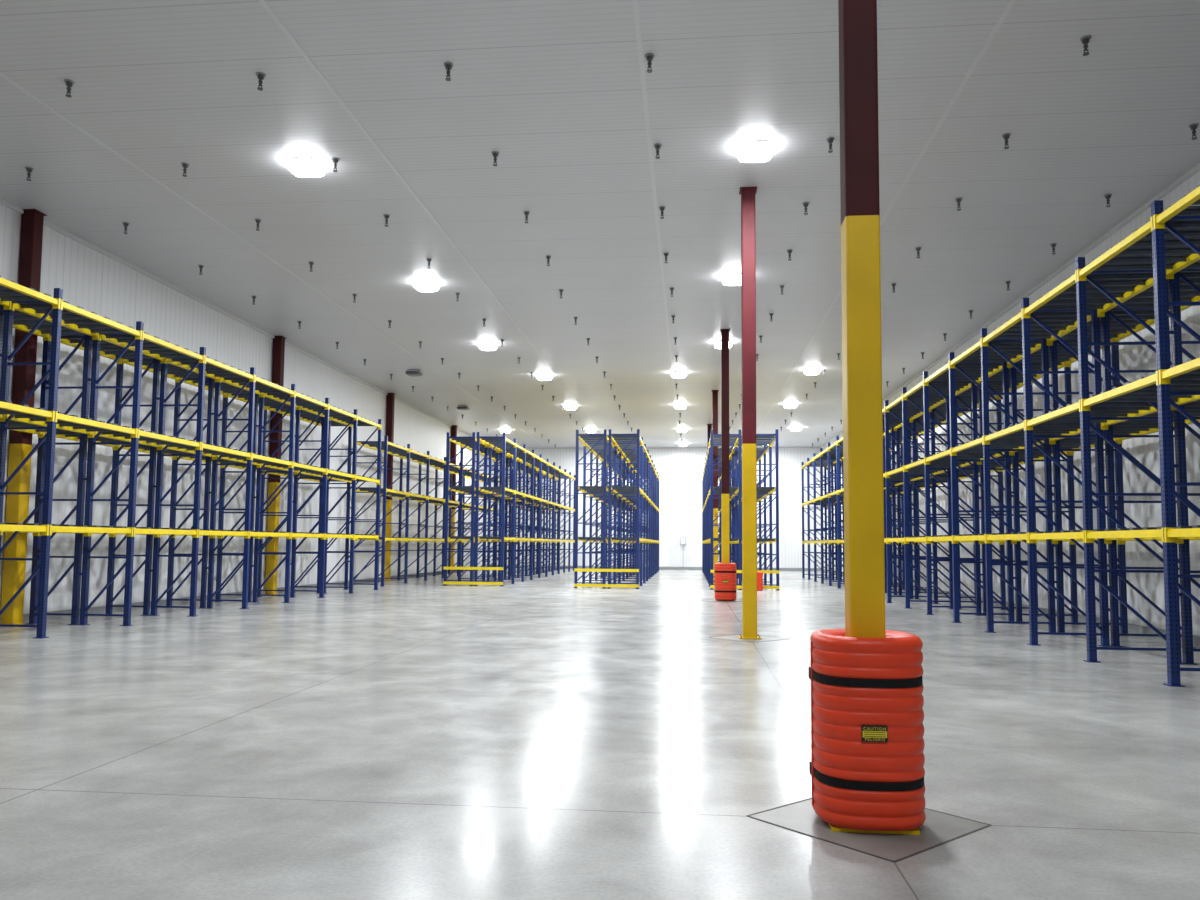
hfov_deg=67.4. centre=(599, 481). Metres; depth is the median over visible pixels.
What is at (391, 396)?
column
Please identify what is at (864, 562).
column
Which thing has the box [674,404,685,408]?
ceiling light
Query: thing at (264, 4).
trim
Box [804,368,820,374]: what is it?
ceiling light
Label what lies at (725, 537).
column
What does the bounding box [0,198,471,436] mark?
trim
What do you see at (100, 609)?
baseboard
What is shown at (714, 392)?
column
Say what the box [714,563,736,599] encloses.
bumper cover
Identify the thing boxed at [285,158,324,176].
ceiling light
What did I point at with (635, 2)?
trim
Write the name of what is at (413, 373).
ceiling light
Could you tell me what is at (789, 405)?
ceiling light
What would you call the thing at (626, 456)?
rack
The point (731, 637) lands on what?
joint
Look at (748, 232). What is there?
column
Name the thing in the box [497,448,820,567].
wall
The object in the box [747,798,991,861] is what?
pad
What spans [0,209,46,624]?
column
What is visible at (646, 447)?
trim
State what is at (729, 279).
ceiling light
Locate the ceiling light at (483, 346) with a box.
[478,343,496,350]
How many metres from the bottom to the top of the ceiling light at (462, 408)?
0.180 m
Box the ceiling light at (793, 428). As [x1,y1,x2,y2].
[790,427,800,430]
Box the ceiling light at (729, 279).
[722,274,740,285]
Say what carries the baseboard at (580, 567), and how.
attached to the wall at (680, 471)
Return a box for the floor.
[0,568,1199,899]
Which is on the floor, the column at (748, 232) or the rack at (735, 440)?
the rack at (735, 440)
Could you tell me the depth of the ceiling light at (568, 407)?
38.44 m
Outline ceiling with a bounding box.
[0,0,1199,447]
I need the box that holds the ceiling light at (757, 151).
[738,141,773,161]
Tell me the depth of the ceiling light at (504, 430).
46.79 m
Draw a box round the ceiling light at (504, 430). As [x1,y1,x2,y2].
[500,429,509,432]
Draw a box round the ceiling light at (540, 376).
[536,374,551,379]
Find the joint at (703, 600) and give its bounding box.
[703,600,741,601]
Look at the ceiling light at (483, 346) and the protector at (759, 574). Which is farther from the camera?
the protector at (759, 574)
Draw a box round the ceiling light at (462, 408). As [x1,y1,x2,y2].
[457,406,469,410]
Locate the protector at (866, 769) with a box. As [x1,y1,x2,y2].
[809,629,925,830]
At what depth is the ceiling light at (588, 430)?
46.37 m
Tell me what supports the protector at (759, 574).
on the floor
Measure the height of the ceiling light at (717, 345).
0.180 m
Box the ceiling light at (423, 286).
[413,280,438,291]
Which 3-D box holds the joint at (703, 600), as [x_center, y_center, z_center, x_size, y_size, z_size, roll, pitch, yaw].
[3.408,3.219,24.418,0.931,0.004,0.931,4,-5,-39]
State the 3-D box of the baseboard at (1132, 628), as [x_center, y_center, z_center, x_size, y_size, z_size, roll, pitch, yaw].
[10.195,3.097,22.944,0.060,0.150,62.000,0,-4,6]
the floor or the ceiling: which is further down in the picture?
the floor
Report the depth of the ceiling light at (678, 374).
30.81 m
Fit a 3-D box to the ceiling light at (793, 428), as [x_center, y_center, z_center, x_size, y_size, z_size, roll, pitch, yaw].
[9.842,-2.665,45.243,0.500,0.180,0.500,0,-4,6]
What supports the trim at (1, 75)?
attached to the ceiling
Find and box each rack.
[0,276,381,638]
[353,436,505,585]
[443,432,574,585]
[574,429,659,588]
[702,429,779,590]
[801,185,1199,686]
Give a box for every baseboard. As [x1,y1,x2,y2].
[0,570,456,623]
[497,565,820,570]
[824,569,1199,645]
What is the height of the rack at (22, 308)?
5.450 m
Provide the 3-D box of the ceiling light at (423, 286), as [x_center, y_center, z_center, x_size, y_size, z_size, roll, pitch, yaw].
[-3.975,-4.482,20.556,0.500,0.180,0.500,0,-4,6]
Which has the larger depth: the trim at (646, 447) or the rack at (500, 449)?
the trim at (646, 447)
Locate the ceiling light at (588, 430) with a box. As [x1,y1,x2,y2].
[586,429,595,432]
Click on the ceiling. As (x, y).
(552, 87)
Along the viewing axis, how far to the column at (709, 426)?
44.27 m
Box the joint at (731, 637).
[709,635,788,642]
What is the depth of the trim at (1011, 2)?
12.79 m
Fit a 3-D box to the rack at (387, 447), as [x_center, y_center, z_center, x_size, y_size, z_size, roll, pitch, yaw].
[-6.994,1.696,41.227,1.255,5.200,20.450,0,-4,6]
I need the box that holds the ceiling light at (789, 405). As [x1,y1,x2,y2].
[784,403,796,407]
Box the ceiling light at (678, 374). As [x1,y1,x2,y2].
[671,371,685,377]
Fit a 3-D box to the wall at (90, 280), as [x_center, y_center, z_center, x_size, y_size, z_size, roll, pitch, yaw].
[-9.698,-0.563,25.183,0.200,7.450,62.000,0,-4,6]
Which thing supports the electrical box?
attached to the wall at (680, 471)
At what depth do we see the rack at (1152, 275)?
14.78 m
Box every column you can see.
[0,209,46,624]
[265,336,286,593]
[384,393,394,580]
[450,425,456,571]
[707,424,711,449]
[712,390,718,583]
[720,329,731,600]
[738,186,761,638]
[828,0,919,834]
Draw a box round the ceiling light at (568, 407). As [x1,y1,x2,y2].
[564,405,576,409]
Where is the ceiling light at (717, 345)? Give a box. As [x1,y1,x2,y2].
[714,341,731,348]
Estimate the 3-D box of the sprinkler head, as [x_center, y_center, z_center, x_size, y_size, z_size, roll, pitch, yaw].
[0.995,-3.971,27.229,17.787,0.200,52.710,0,-4,6]
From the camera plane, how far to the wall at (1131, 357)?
17.32 m
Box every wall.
[0,204,493,613]
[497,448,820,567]
[823,171,1199,635]
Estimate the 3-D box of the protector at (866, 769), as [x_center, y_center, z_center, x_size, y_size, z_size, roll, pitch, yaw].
[1.467,1.336,4.966,0.593,0.995,0.589,0,-4,6]
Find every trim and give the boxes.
[0,73,546,447]
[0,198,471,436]
[259,0,602,433]
[526,447,820,448]
[632,0,679,446]
[756,0,1015,433]
[821,163,1199,447]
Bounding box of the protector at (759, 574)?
[757,572,762,590]
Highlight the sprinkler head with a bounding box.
[25,35,1198,446]
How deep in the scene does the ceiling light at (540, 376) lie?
31.48 m
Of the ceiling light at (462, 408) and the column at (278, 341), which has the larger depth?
the ceiling light at (462, 408)
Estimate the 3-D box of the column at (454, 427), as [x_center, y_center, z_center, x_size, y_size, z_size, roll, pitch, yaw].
[-7.430,0.853,45.409,0.310,7.447,0.310,0,-4,6]
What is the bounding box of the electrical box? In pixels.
[681,537,685,544]
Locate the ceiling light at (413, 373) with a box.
[405,370,421,376]
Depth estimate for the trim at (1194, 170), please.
18.58 m

